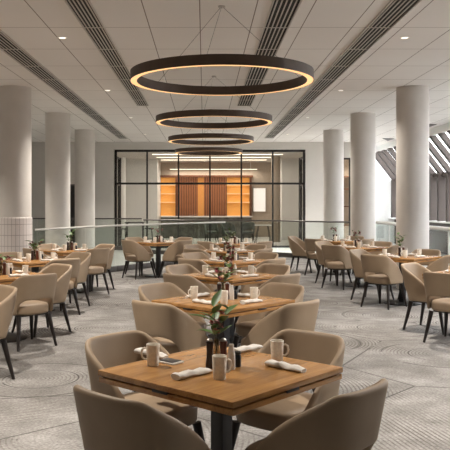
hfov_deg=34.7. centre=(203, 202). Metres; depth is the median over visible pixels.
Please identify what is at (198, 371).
rolled napkin
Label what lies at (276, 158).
column
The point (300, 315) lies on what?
dining chair
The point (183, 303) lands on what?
dining table
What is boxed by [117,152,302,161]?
ceiling
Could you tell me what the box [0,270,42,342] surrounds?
dining table
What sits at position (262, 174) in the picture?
wall
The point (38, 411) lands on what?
floor
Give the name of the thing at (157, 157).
diffuser
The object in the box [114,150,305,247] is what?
window
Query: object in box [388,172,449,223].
window
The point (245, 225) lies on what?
upholstered chair
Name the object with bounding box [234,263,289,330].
dining chair
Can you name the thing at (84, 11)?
ceiling air slot
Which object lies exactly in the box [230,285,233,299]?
shaker
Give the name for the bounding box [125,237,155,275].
dining chair
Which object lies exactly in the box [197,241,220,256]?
dining chair
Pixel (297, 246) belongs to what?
dining chair
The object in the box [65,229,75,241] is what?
flower sprig
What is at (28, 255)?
mug
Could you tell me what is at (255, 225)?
cafe table
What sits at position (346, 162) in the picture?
wall
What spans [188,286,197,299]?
mug
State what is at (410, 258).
dining table
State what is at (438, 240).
wall
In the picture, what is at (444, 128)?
trim
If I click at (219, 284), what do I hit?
pepper mill
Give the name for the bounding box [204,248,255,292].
dining table
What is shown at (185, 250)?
dining chair
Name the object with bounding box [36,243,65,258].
dining chair
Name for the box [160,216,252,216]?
countertop
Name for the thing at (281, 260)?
dining chair
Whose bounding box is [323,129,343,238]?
column
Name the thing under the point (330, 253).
dining chair
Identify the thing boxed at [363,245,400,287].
dining chair
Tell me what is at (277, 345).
mug
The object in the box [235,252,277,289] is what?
dining chair
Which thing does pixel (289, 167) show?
wall
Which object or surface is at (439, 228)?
glass balustrade
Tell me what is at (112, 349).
dining chair
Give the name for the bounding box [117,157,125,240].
column
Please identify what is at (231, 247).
flower sprig
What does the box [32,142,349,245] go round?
wall
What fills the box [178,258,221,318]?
dining chair
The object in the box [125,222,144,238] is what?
table
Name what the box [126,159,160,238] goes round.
wall pier
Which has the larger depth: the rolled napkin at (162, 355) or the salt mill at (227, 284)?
the salt mill at (227, 284)
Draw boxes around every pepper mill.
[205,338,213,368]
[217,282,221,291]
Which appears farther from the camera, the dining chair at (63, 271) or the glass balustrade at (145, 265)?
the glass balustrade at (145, 265)
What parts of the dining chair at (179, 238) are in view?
backrest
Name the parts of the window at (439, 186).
sill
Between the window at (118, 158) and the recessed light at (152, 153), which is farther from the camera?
the recessed light at (152, 153)
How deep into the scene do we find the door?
25.45 m
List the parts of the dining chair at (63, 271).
leg, leg, backrest, leg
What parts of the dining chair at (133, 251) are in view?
leg, backrest, leg, seat, leg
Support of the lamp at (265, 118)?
hanging from the ceiling at (320, 31)
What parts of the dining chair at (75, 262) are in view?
backrest, seat, leg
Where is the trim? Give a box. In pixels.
[376,123,449,151]
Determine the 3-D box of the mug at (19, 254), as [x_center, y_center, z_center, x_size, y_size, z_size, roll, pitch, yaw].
[-2.763,0.793,10.801,0.072,0.114,0.095,0,0,-15]
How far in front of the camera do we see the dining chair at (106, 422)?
2.88 m
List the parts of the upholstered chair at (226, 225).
backrest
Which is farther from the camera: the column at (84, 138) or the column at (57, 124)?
the column at (84, 138)
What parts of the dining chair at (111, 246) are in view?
leg, backrest, leg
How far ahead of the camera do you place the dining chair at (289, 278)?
7.82 m
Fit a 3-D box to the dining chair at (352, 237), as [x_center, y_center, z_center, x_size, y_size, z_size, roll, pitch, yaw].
[3.387,1.190,16.736,0.632,0.827,0.543,0,0,-42]
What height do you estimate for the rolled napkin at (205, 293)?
0.033 m
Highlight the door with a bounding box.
[70,184,74,245]
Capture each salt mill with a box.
[2,262,5,274]
[219,338,226,367]
[225,282,229,299]
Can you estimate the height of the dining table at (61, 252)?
0.750 m
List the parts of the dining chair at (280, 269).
leg, backrest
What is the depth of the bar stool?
26.61 m
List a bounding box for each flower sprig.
[0,255,14,272]
[25,239,44,257]
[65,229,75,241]
[190,289,237,353]
[205,263,236,289]
[218,252,236,261]
[221,242,235,249]
[352,230,360,238]
[395,232,404,246]
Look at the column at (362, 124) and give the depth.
17.18 m
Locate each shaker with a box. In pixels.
[6,264,9,274]
[227,344,234,369]
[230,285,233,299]
[233,264,236,274]
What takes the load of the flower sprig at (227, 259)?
in the bud vase
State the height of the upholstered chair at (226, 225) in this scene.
0.827 m
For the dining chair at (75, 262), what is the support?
on the floor at (38, 411)
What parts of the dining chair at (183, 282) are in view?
backrest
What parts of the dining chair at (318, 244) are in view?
leg, backrest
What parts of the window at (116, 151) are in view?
rail, rail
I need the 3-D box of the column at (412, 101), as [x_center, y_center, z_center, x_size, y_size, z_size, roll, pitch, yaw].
[3.910,-0.280,13.500,0.596,3.760,0.596,0,0,0]
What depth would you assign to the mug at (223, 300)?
6.02 m
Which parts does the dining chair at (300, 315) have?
backrest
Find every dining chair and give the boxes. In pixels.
[0,252,31,271]
[0,284,17,379]
[9,273,56,351]
[11,263,71,337]
[22,248,47,271]
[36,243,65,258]
[41,258,80,314]
[62,252,90,305]
[73,385,211,449]
[75,244,114,290]
[85,330,204,440]
[86,248,109,296]
[121,240,155,279]
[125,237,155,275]
[132,300,207,391]
[138,282,208,337]
[158,240,191,277]
[161,237,192,272]
[163,273,211,315]
[165,264,214,291]
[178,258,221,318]
[181,252,217,267]
[183,248,220,270]
[184,244,206,249]
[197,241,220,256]
[232,329,344,449]
[233,282,303,347]
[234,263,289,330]
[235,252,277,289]
[237,248,272,269]
[237,273,300,335]
[239,244,266,256]
[239,258,285,292]
[241,299,319,391]
[245,378,387,449]
[256,241,271,248]
[288,236,316,272]
[304,238,323,276]
[314,241,351,284]
[321,245,359,289]
[340,238,373,274]
[345,236,363,272]
[349,249,394,299]
[360,254,406,309]
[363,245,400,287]
[369,241,392,254]
[397,249,440,299]
[401,262,448,334]
[423,271,449,342]
[426,255,449,303]
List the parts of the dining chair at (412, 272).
leg, backrest, leg, leg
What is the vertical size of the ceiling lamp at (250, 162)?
0.356 m
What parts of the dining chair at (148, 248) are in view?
backrest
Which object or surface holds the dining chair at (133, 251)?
on the floor at (38, 411)
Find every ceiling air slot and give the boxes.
[0,29,127,138]
[64,0,148,105]
[237,0,302,105]
[264,0,421,137]
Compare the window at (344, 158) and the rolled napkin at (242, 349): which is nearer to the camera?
the rolled napkin at (242, 349)
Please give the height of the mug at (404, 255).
0.114 m
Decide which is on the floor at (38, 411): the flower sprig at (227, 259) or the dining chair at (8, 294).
the dining chair at (8, 294)
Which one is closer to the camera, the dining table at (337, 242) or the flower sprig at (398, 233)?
the flower sprig at (398, 233)
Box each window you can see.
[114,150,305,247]
[117,156,302,245]
[253,187,265,211]
[344,158,349,235]
[376,130,449,181]
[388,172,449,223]
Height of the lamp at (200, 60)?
0.835 m
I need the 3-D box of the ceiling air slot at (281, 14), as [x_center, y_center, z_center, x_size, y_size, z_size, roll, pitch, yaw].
[0.885,-2.149,8.950,0.310,0.022,13.900,0,0,0]
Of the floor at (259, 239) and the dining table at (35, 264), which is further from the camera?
the floor at (259, 239)
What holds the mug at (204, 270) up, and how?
on the dining table at (236, 280)
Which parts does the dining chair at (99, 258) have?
leg, leg, seat, backrest, leg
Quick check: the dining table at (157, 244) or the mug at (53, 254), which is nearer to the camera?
the mug at (53, 254)
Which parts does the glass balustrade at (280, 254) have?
handrail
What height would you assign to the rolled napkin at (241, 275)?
0.033 m
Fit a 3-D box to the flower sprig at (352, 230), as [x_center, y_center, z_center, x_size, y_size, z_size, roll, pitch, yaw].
[2.975,0.680,14.036,0.155,0.300,0.270,0,0,41]
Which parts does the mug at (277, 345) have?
handle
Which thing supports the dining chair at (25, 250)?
on the floor at (38, 411)
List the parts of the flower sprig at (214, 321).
stem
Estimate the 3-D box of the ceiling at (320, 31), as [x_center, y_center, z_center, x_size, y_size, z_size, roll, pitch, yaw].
[-1.200,-2.310,12.350,15.600,0.300,32.700,0,0,0]
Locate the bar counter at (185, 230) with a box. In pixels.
[160,216,252,237]
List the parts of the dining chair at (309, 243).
leg, seat, backrest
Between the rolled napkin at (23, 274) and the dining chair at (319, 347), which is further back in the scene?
the rolled napkin at (23, 274)
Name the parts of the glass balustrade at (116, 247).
handrail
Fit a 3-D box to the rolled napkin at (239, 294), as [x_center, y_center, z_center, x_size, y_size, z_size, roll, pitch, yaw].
[0.366,0.833,6.526,0.230,0.033,0.075,0,0,35]
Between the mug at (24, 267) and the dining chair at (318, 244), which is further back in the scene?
the dining chair at (318, 244)
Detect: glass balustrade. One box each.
[32,218,141,249]
[33,221,225,272]
[143,219,349,258]
[376,221,449,254]
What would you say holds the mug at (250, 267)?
on the dining table at (236, 280)
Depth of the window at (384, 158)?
22.49 m
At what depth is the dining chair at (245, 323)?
6.88 m
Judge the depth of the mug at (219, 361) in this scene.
3.45 m
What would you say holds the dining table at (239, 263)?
on the floor at (38, 411)
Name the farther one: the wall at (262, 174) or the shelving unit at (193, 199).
the wall at (262, 174)
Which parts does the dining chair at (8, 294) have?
leg, backrest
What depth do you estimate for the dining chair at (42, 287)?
7.87 m
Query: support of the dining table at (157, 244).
on the floor at (38, 411)
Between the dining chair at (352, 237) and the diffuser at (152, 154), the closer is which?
the dining chair at (352, 237)
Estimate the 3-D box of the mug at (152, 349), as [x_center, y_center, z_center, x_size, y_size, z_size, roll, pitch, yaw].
[-0.276,0.793,3.773,0.095,0.114,0.072,0,0,35]
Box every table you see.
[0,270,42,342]
[1,257,61,311]
[39,248,88,293]
[98,345,342,449]
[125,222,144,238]
[137,240,175,277]
[151,292,294,346]
[182,270,277,342]
[200,257,263,289]
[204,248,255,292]
[215,242,255,256]
[255,225,271,242]
[326,239,360,274]
[342,245,388,286]
[383,253,441,305]
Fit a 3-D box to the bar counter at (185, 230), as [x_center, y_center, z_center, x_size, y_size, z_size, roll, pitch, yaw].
[0.100,1.100,33.000,4.200,1.000,0.700,0,0,0]
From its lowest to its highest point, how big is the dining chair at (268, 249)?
0.827 m
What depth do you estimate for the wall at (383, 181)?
28.50 m
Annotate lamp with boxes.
[130,5,313,95]
[156,76,271,128]
[168,117,253,144]
[170,162,256,169]
[175,129,241,155]
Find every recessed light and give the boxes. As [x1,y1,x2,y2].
[152,153,282,154]
[156,156,270,157]
[161,159,266,159]
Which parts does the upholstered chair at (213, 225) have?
backrest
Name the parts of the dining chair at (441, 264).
backrest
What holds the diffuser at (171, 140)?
attached to the lamp at (176, 139)
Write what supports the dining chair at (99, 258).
on the floor at (38, 411)
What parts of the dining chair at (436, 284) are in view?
leg, backrest, seat, leg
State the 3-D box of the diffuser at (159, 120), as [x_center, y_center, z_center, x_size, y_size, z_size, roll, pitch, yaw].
[0.170,-1.367,12.250,1.970,0.009,1.970,0,0,0]
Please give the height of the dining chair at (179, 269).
0.827 m
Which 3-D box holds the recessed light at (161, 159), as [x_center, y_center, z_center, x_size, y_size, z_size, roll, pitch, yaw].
[0.430,-1.902,31.600,4.640,0.036,0.200,0,0,0]
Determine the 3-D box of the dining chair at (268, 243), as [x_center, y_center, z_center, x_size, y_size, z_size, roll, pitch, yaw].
[1.063,1.190,14.791,0.632,0.827,0.543,0,0,44]
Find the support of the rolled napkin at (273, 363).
on the dining table at (252, 385)
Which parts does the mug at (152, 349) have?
handle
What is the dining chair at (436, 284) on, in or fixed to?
on the floor at (38, 411)
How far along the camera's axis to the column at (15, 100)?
13.23 m
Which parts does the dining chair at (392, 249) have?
backrest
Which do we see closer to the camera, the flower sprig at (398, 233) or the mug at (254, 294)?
the mug at (254, 294)
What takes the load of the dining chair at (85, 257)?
on the floor at (38, 411)
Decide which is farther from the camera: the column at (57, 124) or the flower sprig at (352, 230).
the column at (57, 124)
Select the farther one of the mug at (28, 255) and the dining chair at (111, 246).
the dining chair at (111, 246)
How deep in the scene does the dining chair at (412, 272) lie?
9.04 m
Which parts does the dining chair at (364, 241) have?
backrest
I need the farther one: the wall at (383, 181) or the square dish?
the wall at (383, 181)
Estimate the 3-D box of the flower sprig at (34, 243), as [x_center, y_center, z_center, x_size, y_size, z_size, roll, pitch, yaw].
[-2.543,0.690,10.809,0.308,0.280,0.256,0,0,-12]
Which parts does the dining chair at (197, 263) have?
backrest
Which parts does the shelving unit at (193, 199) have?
panel, slat panel, cornice, panel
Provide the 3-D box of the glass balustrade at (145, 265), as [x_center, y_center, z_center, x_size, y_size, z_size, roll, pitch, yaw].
[-1.578,1.054,17.161,0.568,1.092,6.900,0,0,35]
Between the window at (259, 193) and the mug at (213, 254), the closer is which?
the mug at (213, 254)
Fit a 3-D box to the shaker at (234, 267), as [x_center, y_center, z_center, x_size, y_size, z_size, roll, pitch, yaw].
[0.367,0.785,8.533,0.041,0.130,0.041,0,0,0]
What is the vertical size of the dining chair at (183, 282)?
0.827 m
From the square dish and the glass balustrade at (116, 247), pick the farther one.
the glass balustrade at (116, 247)
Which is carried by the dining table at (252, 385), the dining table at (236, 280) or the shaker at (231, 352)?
the shaker at (231, 352)
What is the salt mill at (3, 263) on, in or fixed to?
on the dining table at (4, 279)
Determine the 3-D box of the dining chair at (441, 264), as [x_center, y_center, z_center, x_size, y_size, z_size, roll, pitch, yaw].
[3.582,1.190,11.086,0.543,0.827,0.632,0,0,-43]
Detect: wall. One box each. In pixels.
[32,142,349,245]
[161,162,270,236]
[280,158,302,239]
[344,160,348,238]
[376,160,393,242]
[394,219,449,254]
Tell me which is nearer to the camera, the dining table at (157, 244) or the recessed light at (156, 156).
the dining table at (157, 244)
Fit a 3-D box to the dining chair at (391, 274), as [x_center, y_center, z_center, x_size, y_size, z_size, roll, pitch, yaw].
[2.748,1.190,11.081,0.632,0.827,0.543,0,0,-44]
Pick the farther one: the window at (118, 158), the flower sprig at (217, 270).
the window at (118, 158)
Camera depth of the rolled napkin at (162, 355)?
4.01 m
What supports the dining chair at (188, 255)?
on the floor at (38, 411)
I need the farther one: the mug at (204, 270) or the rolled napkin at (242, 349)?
the mug at (204, 270)
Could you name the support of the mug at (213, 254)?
on the dining table at (239, 263)
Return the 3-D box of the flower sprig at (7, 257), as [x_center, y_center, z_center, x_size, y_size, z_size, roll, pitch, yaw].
[-2.402,0.707,8.579,0.284,0.246,0.236,0,0,-36]
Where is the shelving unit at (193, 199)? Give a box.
[160,175,252,236]
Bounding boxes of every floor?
[0,248,449,449]
[117,237,302,245]
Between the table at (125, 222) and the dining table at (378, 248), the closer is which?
the dining table at (378, 248)
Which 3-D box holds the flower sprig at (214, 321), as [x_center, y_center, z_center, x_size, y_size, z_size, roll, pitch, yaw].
[0.038,0.642,3.785,0.225,0.377,0.229,0,0,24]
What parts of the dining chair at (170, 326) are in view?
seat, backrest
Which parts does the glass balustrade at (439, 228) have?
post, handrail, post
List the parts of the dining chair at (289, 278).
backrest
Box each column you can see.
[0,85,31,256]
[45,112,69,247]
[75,129,94,248]
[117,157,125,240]
[271,156,279,241]
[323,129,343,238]
[350,112,375,240]
[396,85,428,288]
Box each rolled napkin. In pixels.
[8,273,28,276]
[134,347,168,358]
[171,367,211,379]
[186,292,209,297]
[192,299,211,304]
[234,344,262,352]
[237,270,248,273]
[238,293,249,296]
[240,274,258,276]
[240,299,262,303]
[264,359,305,372]
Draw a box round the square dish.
[159,358,183,364]
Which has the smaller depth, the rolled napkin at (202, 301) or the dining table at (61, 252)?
the rolled napkin at (202, 301)
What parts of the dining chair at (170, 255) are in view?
leg, backrest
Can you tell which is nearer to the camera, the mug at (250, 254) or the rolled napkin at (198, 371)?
the rolled napkin at (198, 371)
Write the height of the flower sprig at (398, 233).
0.354 m
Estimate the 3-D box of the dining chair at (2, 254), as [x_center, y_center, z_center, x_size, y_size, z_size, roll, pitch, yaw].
[-2.961,1.190,11.160,0.543,0.827,0.632,0,0,-43]
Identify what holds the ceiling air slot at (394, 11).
attached to the ceiling at (320, 31)
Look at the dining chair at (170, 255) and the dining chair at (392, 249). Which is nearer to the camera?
the dining chair at (392, 249)
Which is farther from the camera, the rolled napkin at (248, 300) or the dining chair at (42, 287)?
the dining chair at (42, 287)
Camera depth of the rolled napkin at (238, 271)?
8.69 m
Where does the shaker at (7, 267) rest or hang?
on the dining table at (4, 279)
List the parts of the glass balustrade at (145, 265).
handrail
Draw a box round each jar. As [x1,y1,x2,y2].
[234,290,237,298]
[235,351,240,366]
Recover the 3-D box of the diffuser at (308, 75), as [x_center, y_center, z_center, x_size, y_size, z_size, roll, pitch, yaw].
[0.195,-1.331,7.900,1.990,0.009,1.990,0,0,0]
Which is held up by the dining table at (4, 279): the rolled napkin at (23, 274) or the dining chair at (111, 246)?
the rolled napkin at (23, 274)
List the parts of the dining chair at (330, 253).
leg, seat, backrest, leg, leg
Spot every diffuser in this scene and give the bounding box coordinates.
[131,65,312,95]
[152,154,282,154]
[156,116,271,128]
[157,157,270,157]
[168,138,253,144]
[170,169,256,169]
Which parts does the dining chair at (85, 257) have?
leg, backrest, leg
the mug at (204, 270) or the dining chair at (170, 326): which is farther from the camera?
the mug at (204, 270)
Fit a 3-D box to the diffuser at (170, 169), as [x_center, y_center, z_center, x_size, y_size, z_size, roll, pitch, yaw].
[0.440,-1.567,33.600,4.060,0.005,0.180,0,0,0]
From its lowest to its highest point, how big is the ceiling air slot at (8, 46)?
0.022 m
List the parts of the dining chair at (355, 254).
leg, backrest, leg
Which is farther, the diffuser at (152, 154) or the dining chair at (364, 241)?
the diffuser at (152, 154)
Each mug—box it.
[17,252,21,259]
[22,265,27,273]
[26,253,30,261]
[51,252,56,258]
[140,343,159,366]
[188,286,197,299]
[202,265,207,274]
[211,252,215,258]
[212,354,232,379]
[219,290,227,304]
[248,252,254,258]
[248,265,256,273]
[250,287,259,299]
[270,339,288,361]
[400,250,406,257]
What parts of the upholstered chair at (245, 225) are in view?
seat, backrest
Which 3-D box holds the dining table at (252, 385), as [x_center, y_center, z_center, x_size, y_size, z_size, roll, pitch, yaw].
[0.090,1.225,3.700,0.896,0.750,0.896,0,0,42]
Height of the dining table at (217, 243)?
0.750 m
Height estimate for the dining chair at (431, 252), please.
0.827 m
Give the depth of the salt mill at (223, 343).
3.70 m
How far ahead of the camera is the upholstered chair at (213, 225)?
28.93 m
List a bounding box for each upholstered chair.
[204,223,218,242]
[221,222,236,239]
[242,222,254,242]
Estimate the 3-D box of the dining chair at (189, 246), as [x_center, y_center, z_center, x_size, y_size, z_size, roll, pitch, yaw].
[-0.034,1.190,13.307,0.632,0.827,0.543,0,0,42]
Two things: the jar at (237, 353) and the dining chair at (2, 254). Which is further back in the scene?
the dining chair at (2, 254)
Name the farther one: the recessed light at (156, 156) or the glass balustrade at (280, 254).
the recessed light at (156, 156)
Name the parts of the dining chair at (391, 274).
leg, seat, leg, backrest, leg, leg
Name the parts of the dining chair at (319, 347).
leg, seat, backrest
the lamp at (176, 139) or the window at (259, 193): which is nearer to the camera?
the lamp at (176, 139)
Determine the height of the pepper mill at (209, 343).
0.154 m
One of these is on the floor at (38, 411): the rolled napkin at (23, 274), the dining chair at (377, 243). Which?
the dining chair at (377, 243)
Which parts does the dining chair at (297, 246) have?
backrest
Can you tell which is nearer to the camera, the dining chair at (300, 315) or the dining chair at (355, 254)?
the dining chair at (300, 315)
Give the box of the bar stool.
[118,228,127,245]
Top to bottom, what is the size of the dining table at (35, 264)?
0.750 m
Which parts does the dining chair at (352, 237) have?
backrest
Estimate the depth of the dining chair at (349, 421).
2.96 m
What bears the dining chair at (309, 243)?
on the floor at (38, 411)
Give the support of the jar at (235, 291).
on the dining table at (183, 303)
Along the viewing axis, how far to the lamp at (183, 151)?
20.47 m
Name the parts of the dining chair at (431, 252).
backrest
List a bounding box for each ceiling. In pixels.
[0,0,449,146]
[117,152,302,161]
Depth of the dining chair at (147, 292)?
6.92 m
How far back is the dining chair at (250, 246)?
13.56 m
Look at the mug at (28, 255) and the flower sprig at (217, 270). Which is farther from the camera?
the mug at (28, 255)
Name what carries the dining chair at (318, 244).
on the floor at (38, 411)
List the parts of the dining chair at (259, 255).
backrest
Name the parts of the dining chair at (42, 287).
leg, seat frame, leg, seat, backrest, leg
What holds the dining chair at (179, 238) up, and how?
on the floor at (38, 411)
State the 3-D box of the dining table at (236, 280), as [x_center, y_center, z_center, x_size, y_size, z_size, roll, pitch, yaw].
[0.300,1.225,8.500,0.896,0.750,0.896,0,0,44]

